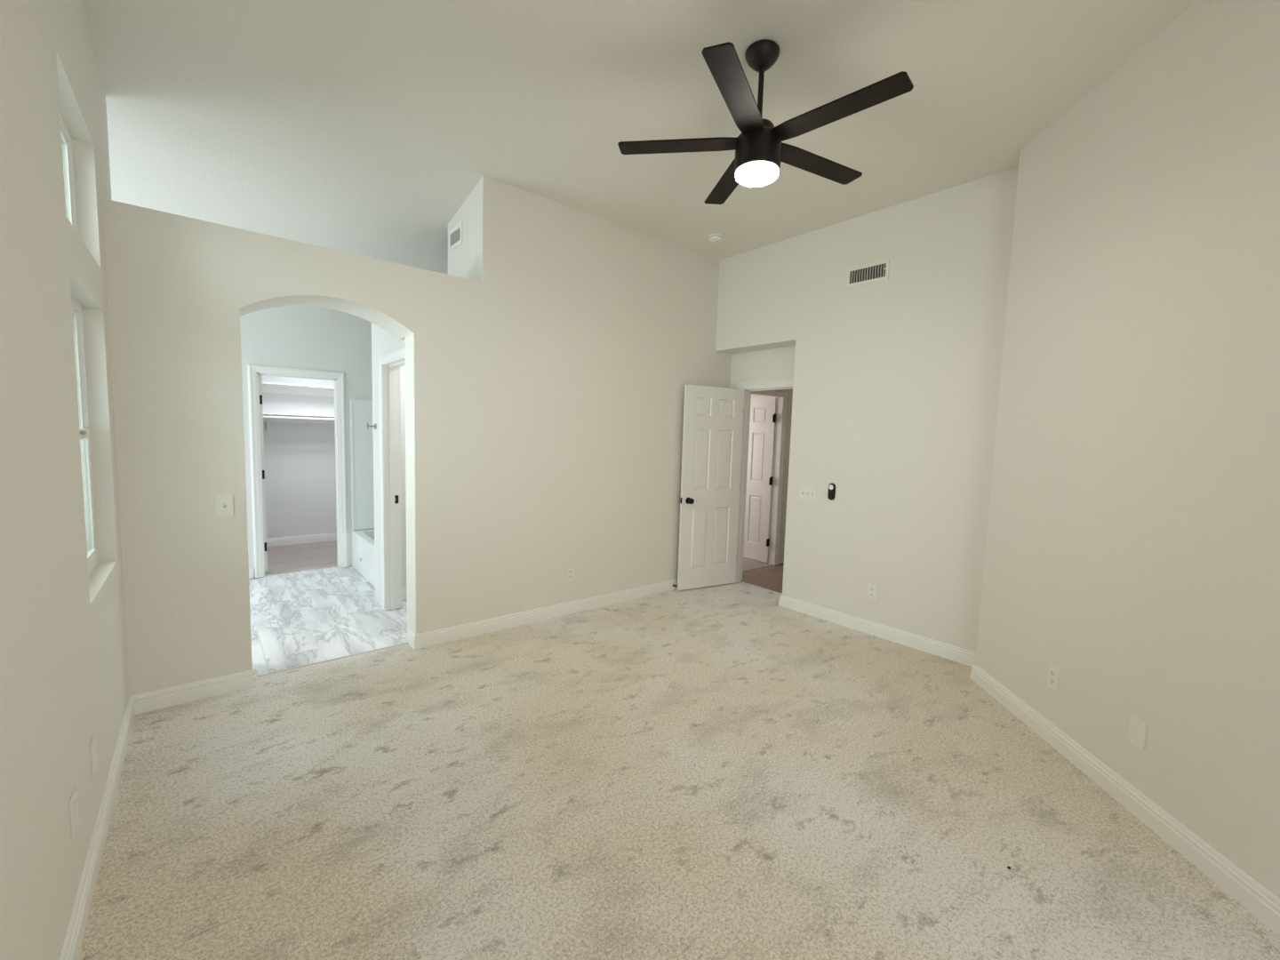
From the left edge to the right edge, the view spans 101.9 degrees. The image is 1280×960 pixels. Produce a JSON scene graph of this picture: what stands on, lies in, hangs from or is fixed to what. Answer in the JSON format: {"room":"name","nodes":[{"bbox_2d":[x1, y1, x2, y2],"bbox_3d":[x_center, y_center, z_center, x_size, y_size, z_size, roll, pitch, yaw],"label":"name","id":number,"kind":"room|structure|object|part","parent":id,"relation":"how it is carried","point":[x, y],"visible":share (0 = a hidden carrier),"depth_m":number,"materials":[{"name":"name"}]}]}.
{"room":"empty bedroom","nodes":[
{"label":"empty bedroom","id":0,"kind":"room"},
{"bbox_2d":[0,0,129,959],"bbox_3d":[-1.061,-0.213,0.612,0.160,3.309,5.810,-2,6,-40],"label":"wall","id":1,"kind":"structure","parent":0,"point":[64,679],"depth_m":1.47,"materials":[{"name":"paint"}]},
{"bbox_2d":[59,112,77,231],"bbox_3d":[-2.289,-1.202,1.991,0.074,0.540,0.795,-2,6,-40],"label":"window","id":2,"kind":"structure","parent":1,"relation":"in","point":[66,138],"depth_m":2.28,"materials":[{"name":"plastic"}]},
{"bbox_3d":[-2.280,-1.203,1.998,0.026,0.500,0.755,-2,6,-40],"label":"fixed sash","id":3,"kind":"part","parent":2,"relation":"part of","materials":[{"name":"plastic"}]},
{"bbox_2d":[69,787,79,839],"bbox_3d":[-1.692,0.997,1.554,0.007,0.124,0.080,-2,6,-40],"label":"blank plate","id":4,"kind":"object","parent":1,"relation":"attached to","point":[73,801],"visible":1,"depth_m":1.54,"materials":[{"name":"plastic"}]},
{"bbox_2d":[71,296,97,575],"bbox_3d":[-2.315,-0.162,2.084,0.088,1.180,0.795,-2,6,-40],"label":"window","id":5,"kind":"structure","parent":1,"relation":"in","point":[84,432],"depth_m":2.37,"materials":[{"name":"plastic"}]},
{"bbox_3d":[-2.304,-0.452,2.061,0.021,0.558,0.755,-2,6,-40],"label":"sash","id":6,"kind":"part","parent":5,"relation":"part of","materials":[{"name":"plastic"}]},
{"bbox_3d":[-2.304,0.100,2.123,0.019,0.612,0.755,-2,6,-40],"label":"sash","id":7,"kind":"part","parent":5,"relation":"part of","materials":[{"name":"plastic"}]},
{"bbox_2d":[89,733,97,775],"bbox_3d":[-1.930,0.970,1.836,0.007,0.124,0.080,-2,6,-40],"label":"blank plate","id":8,"kind":"object","parent":1,"relation":"attached to","point":[92,745],"visible":1,"depth_m":1.82,"materials":[{"name":"plastic"}]},
{"bbox_2d":[59,696,134,959],"bbox_3d":[-0.975,1.389,0.725,0.016,0.103,5.200,-2,6,-40],"label":"baseboard","id":9,"kind":"structure","parent":1,"relation":"attached to","point":[72,945],"depth_m":1.76,"materials":[{"name":"wood"}]},
{"bbox_2d":[92,35,482,274],"bbox_3d":[-3.111,-1.969,3.841,5.000,0.686,2.860,-2,6,-40],"label":"wall","id":10,"kind":"structure","parent":0,"point":[182,141],"depth_m":3.39,"materials":[{"name":"paint"}]},
{"bbox_2d":[261,375,336,538],"bbox_3d":[-3.914,-0.390,6.122,2.200,2.550,1.540,-2,6,-40],"label":"wall","id":11,"kind":"structure","parent":0,"point":[300,458],"depth_m":6.65,"materials":[{"name":"paint"}]},
{"bbox_2d":[261,381,334,396],"bbox_3d":[-4.212,-1.120,6.441,2.000,0.105,0.350,-2,6,-40],"label":"closet shelf","id":12,"kind":"object","parent":11,"relation":"attached to","point":[267,387],"visible":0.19,"depth_m":6.49,"materials":[{"name":"wood"}]},
{"bbox_2d":[263,412,334,431],"bbox_3d":[-4.224,-0.708,6.476,2.000,0.220,0.350,-2,6,-40],"label":"closet shelf","id":13,"kind":"object","parent":11,"relation":"attached to","point":[268,420],"visible":0.43,"depth_m":6.49,"materials":[{"name":"wood"}]},
{"bbox_2d":[263,416,334,420],"bbox_3d":[-4.100,-0.750,6.326,2.000,0.056,0.056,-2,6,-40],"label":"closet rod","id":14,"kind":"object","parent":11,"relation":"attached to","point":[264,417],"visible":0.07,"depth_m":6.28,"materials":[{"name":"metal"}]},
{"bbox_2d":[266,532,336,546],"bbox_3d":[-4.376,0.772,6.731,2.000,0.103,0.016,-2,6,-40],"label":"baseboard","id":15,"kind":"structure","parent":11,"relation":"attached to","point":[325,537],"depth_m":6.72,"materials":[{"name":"wood"}]},
{"bbox_2d":[240,305,372,577],"bbox_3d":[-3.989,-0.469,4.961,5.000,2.900,0.120,-2,6,-40],"label":"wall","id":16,"kind":"structure","parent":0,"point":[298,337],"depth_m":5.30,"materials":[{"name":"paint"}]},
{"bbox_2d":[248,568,253,578],"bbox_3d":[-4.792,0.964,4.354,2.498,0.103,0.016,-2,6,-40],"label":"baseboard","id":17,"kind":"structure","parent":16,"relation":"attached to","point":[251,570],"depth_m":5.14,"materials":[{"name":"wood"}]},
{"bbox_2d":[258,375,267,572],"bbox_3d":[-4.062,-0.084,5.496,0.113,2.013,0.732,-2,6,-40],"label":"door","id":18,"kind":"structure","parent":16,"relation":"in","point":[260,376],"depth_m":5.25,"materials":[{"name":"wood"}]},
{"bbox_2d":[248,364,347,577],"bbox_3d":[-3.523,-0.087,5.388,0.820,2.095,0.141,-2,6,-40],"label":"trim","id":19,"kind":"structure","parent":16,"relation":"attached to","point":[254,371],"depth_m":5.21,"materials":[{"name":"wood"}]},
{"bbox_2d":[350,399,374,530],"bbox_3d":[-2.663,-0.179,6.016,1.214,1.428,0.017,-2,6,-40],"label":"tub surround","id":20,"kind":"object","parent":16,"relation":"attached to","point":[361,410],"visible":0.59,"depth_m":5.69,"materials":[{"name":"plastic"}]},
{"bbox_2d":[371,322,406,606],"bbox_3d":[-1.425,-0.156,4.552,1.420,2.500,1.070,-2,6,-40],"label":"wall","id":21,"kind":"structure","parent":0,"point":[383,342],"depth_m":4.46,"materials":[{"name":"paint"}]},
{"bbox_2d":[367,422,376,429],"bbox_3d":[-2.263,-0.457,4.377,0.068,0.058,0.048,-2,6,-40],"label":"robe hook","id":22,"kind":"object","parent":21,"relation":"attached to","point":[375,425],"visible":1,"depth_m":4.38,"materials":[{"name":"metal"}]},
{"bbox_2d":[377,346,407,610],"bbox_3d":[-1.858,0.074,4.065,0.151,2.099,0.753,-2,6,-40],"label":"trim","id":23,"kind":"structure","parent":21,"relation":"attached to","point":[389,364],"depth_m":4.29,"materials":[{"name":"wood"}]},
{"bbox_2d":[394,495,398,503],"bbox_3d":[-2.038,0.162,4.322,0.054,0.068,0.004,-2,6,-40],"label":"strike plate","id":24,"kind":"object","parent":21,"relation":"attached to","point":[396,496],"visible":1,"depth_m":4.33,"materials":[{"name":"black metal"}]},
{"bbox_2d":[402,587,407,599],"bbox_3d":[-1.407,1.043,4.621,1.180,0.103,0.950,-2,6,-40],"label":"baseboard","id":25,"kind":"structure","parent":21,"relation":"attached to","point":[404,597],"depth_m":4.64,"materials":[{"name":"wood"}]},
{"bbox_2d":[101,175,792,695],"bbox_3d":[-0.382,-0.558,4.875,6.380,3.309,0.690,-2,6,-40],"label":"wall","id":26,"kind":"structure","parent":0,"point":[556,353],"depth_m":3.71,"materials":[{"name":"paint"}]},
{"bbox_2d":[215,494,233,517],"bbox_3d":[-2.296,0.143,2.873,0.078,0.122,0.019,-2,6,-40],"label":"light switch","id":27,"kind":"object","parent":26,"relation":"attached to","point":[224,504],"visible":1,"depth_m":2.88,"materials":[{"name":"plastic"}]},
{"bbox_2d":[256,642,407,677],"bbox_3d":[-1.994,1.179,3.426,0.884,0.008,0.014,-2,6,-40],"label":"trim","id":28,"kind":"structure","parent":26,"relation":"attached to","point":[404,643],"depth_m":3.39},
{"bbox_2d":[129,578,677,714],"bbox_3d":[-0.913,1.091,4.229,4.630,0.103,0.142,-2,6,-40],"label":"baseboard","id":29,"kind":"structure","parent":26,"relation":"attached to","point":[147,701],"depth_m":3.73,"materials":[{"name":"wood"}]},
{"bbox_2d":[448,222,462,251],"bbox_3d":[-1.439,-1.893,4.052,0.008,0.155,0.265,-2,6,-40],"label":"air vent","id":30,"kind":"object","parent":26,"relation":"in","point":[455,235],"visible":1,"depth_m":4.04,"materials":[{"name":"white plastic"}]},
{"bbox_2d":[566,566,574,581],"bbox_3d":[-0.587,0.795,4.394,0.078,0.122,0.009,-2,6,-40],"label":"wall outlet","id":31,"kind":"object","parent":26,"relation":"attached to","point":[570,571],"visible":1,"depth_m":4.39,"materials":[{"name":"plastic"}]},
{"bbox_2d":[677,384,744,590],"bbox_3d":[0.720,0.083,5.237,0.732,2.013,0.175,-1,6,-29],"label":"door","id":32,"kind":"structure","parent":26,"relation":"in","point":[713,416],"depth_m":5.20,"materials":[{"name":"wood"}]},
{"bbox_3d":[0.489,0.205,5.061,0.064,0.064,0.070,-1,6,-29],"label":"knob","id":33,"kind":"part","parent":32,"relation":"part of","materials":[{"name":"black metal"}]},
{"bbox_2d":[743,397,776,562],"bbox_3d":[1.378,-0.013,6.587,0.175,2.013,0.732,-2,6,-40],"label":"door","id":34,"kind":"structure","parent":26,"relation":"in","point":[763,411],"depth_m":6.44,"materials":[{"name":"wood"}]},
{"bbox_2d":[751,390,787,565],"bbox_3d":[1.372,0.006,6.048,0.856,2.090,0.101,-2,6,-40],"label":"trim","id":35,"kind":"structure","parent":26,"relation":"attached to","point":[781,396],"depth_m":6.27,"materials":[{"name":"wood"}]},
{"bbox_2d":[82,0,1196,260],"bbox_3d":[1.101,-1.932,1.451,4.660,0.100,6.200,-2,6,-40],"label":"ceiling","id":36,"kind":"structure","parent":0,"point":[538,97],"depth_m":2.59,"materials":[{"name":"paint"}]},
{"bbox_2d":[708,233,722,242],"bbox_3d":[0.672,-2.144,4.623,0.132,0.044,0.132,-2,6,-40],"label":"smoke detector","id":37,"kind":"object","parent":36,"relation":"attached to","point":[713,237],"visible":1,"depth_m":4.58,"materials":[{"name":"white plastic"}]},
{"bbox_2d":[617,39,913,204],"bbox_3d":[0.592,-1.696,2.410,1.272,0.563,1.254,-2,6,-40],"label":"ceiling fan","id":38,"kind":"object","parent":36,"relation":"hanging from","point":[759,148],"visible":1,"depth_m":2.35,"materials":[{"name":"brown metal"}]},
{"bbox_3d":[0.186,-1.595,2.481,0.573,0.008,0.116,2,9,7],"label":"blade","id":39,"kind":"part","parent":38,"relation":"part of","materials":[{"name":"brown wood"}]},
{"bbox_3d":[0.486,-1.613,2.797,0.116,0.008,0.573,-3,6,-10],"label":"blade","id":40,"kind":"part","parent":38,"relation":"part of","materials":[{"name":"brown wood"}]},
{"bbox_3d":[0.394,-1.556,2.099,0.116,0.008,0.573,8,7,25],"label":"blade","id":41,"kind":"part","parent":38,"relation":"part of","materials":[{"name":"brown wood"}]},
{"bbox_2d":[735,161,778,186],"bbox_3d":[0.549,-1.434,2.445,0.202,0.032,0.202,-2,6,-40],"label":"diffuser","id":42,"kind":"object","parent":38,"relation":"attached to","point":[747,173],"depth_m":2.40,"materials":[{"name":"white glass"}]},
{"bbox_3d":[0.880,-1.585,2.610,0.573,0.008,0.116,-1,2,-28],"label":"blade","id":43,"kind":"part","parent":38,"relation":"part of","materials":[{"name":"brown wood"}]},
{"bbox_3d":[0.823,-1.550,2.178,0.573,0.008,0.116,6,3,43],"label":"blade","id":44,"kind":"part","parent":38,"relation":"part of","materials":[{"name":"brown wood"}]},
{"bbox_2d":[78,540,1279,959],"bbox_3d":[0.080,1.236,3.776,9.600,0.050,10.520,-2,6,-40],"label":"floor","id":45,"kind":"structure","parent":0,"point":[724,772],"depth_m":2.13,"materials":[{"name":"beige carpet"}]},
{"bbox_2d":[352,528,375,587],"bbox_3d":[-2.425,0.796,5.429,0.786,0.395,1.380,-2,6,-40],"label":"bathtub","id":46,"kind":"object","parent":45,"relation":"on","point":[363,540],"visible":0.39,"depth_m":5.33,"materials":[{"name":"plastic"}]},
{"bbox_2d":[729,345,795,388],"bbox_3d":[1.277,-0.090,5.256,0.120,2.411,0.941,-2,6,-40],"label":"wall","id":47,"kind":"structure","parent":0,"point":[778,364],"depth_m":5.17,"materials":[{"name":"paint"}]},
{"bbox_2d":[751,394,776,399],"bbox_3d":[0.978,-0.358,7.764,3.000,2.500,3.090,-2,6,-40],"label":"wall","id":48,"kind":"structure","parent":0,"point":[753,396],"depth_m":8.68,"materials":[{"name":"paint"}]},
{"bbox_2d":[715,167,1018,652],"bbox_3d":[1.826,-0.451,4.405,0.390,3.309,3.120,-2,6,-40],"label":"wall","id":49,"kind":"structure","parent":0,"point":[896,386],"depth_m":3.96,"materials":[{"name":"paint"}]},
{"bbox_2d":[735,379,793,582],"bbox_3d":[1.304,0.071,5.223,0.141,2.097,0.862,-2,6,-40],"label":"trim","id":50,"kind":"structure","parent":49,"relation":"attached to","point":[786,384],"depth_m":5.46,"materials":[{"name":"wood"}]},
{"bbox_2d":[799,486,816,501],"bbox_3d":[1.465,0.121,4.545,0.019,0.116,0.166,-2,6,-40],"label":"light switch","id":51,"kind":"object","parent":49,"relation":"attached to","point":[806,493],"visible":1,"depth_m":4.54,"materials":[{"name":"plastic"}]},
{"bbox_2d":[827,483,835,500],"bbox_3d":[1.609,0.098,4.369,0.023,0.142,0.060,-2,6,-40],"label":"remote","id":52,"kind":"object","parent":49,"relation":"attached to","point":[831,493],"visible":1,"depth_m":4.36,"materials":[{"name":"black plastic"}]},
{"bbox_2d":[846,258,889,287],"bbox_3d":[1.786,-1.619,4.081,0.013,0.148,0.335,-2,6,-40],"label":"air vent","id":53,"kind":"object","parent":49,"relation":"in","point":[877,271],"visible":1,"depth_m":4.08,"materials":[{"name":"plastic"}]},
{"bbox_2d":[867,583,877,599],"bbox_3d":[1.849,0.890,4.134,0.009,0.122,0.078,-2,6,-40],"label":"wall outlet","id":54,"kind":"object","parent":49,"relation":"attached to","point":[872,589],"visible":1,"depth_m":4.13,"materials":[{"name":"plastic"}]},
{"bbox_2d":[778,594,975,666],"bbox_3d":[1.911,1.175,4.247,0.246,0.103,1.658,-2,6,-40],"label":"baseboard","id":55,"kind":"structure","parent":49,"relation":"attached to","point":[966,657],"depth_m":4.06,"materials":[{"name":"wood"}]},
{"bbox_2d":[975,0,1279,899],"bbox_3d":[2.303,-0.172,1.310,0.439,3.309,4.290,2,5,4],"label":"wall","id":56,"kind":"structure","parent":0,"point":[1132,548],"depth_m":2.15,"materials":[{"name":"paint"}]},
{"bbox_2d":[1047,663,1060,691],"bbox_3d":[2.141,1.023,2.692,0.009,0.122,0.078,2,5,4],"label":"wall outlet","id":57,"kind":"object","parent":56,"relation":"attached to","point":[1053,672],"visible":1,"depth_m":2.69,"materials":[{"name":"plastic"}]},
{"bbox_2d":[1049,677,1055,684],"bbox_3d":[2.139,1.043,2.694,0.004,0.034,0.034,2,5,4],"label":"receptacle","id":58,"kind":"object","parent":57,"relation":"attached to","point":[1052,679],"depth_m":2.69,"materials":[{"name":"grey plastic"}]},
{"bbox_2d":[1050,670,1055,677],"bbox_3d":[2.140,1.002,2.691,0.004,0.034,0.034,2,5,4],"label":"receptacle","id":59,"kind":"object","parent":57,"relation":"attached to","point":[1052,672],"depth_m":2.69,"materials":[{"name":"grey plastic"}]},
{"bbox_2d":[970,663,1279,936],"bbox_3d":[2.034,1.413,1.504,0.168,0.103,4.170,2,5,7],"label":"baseboard","id":60,"kind":"structure","parent":56,"relation":"attached to","point":[1261,903],"depth_m":2.11,"materials":[{"name":"wood"}]},
{"bbox_2d":[1128,714,1147,751],"bbox_3d":[2.102,1.069,2.196,0.007,0.124,0.080,2,5,4],"label":"blank plate","id":61,"kind":"object","parent":56,"relation":"attached to","point":[1138,728],"visible":1,"depth_m":2.19,"materials":[{"name":"plastic"}]}
]}

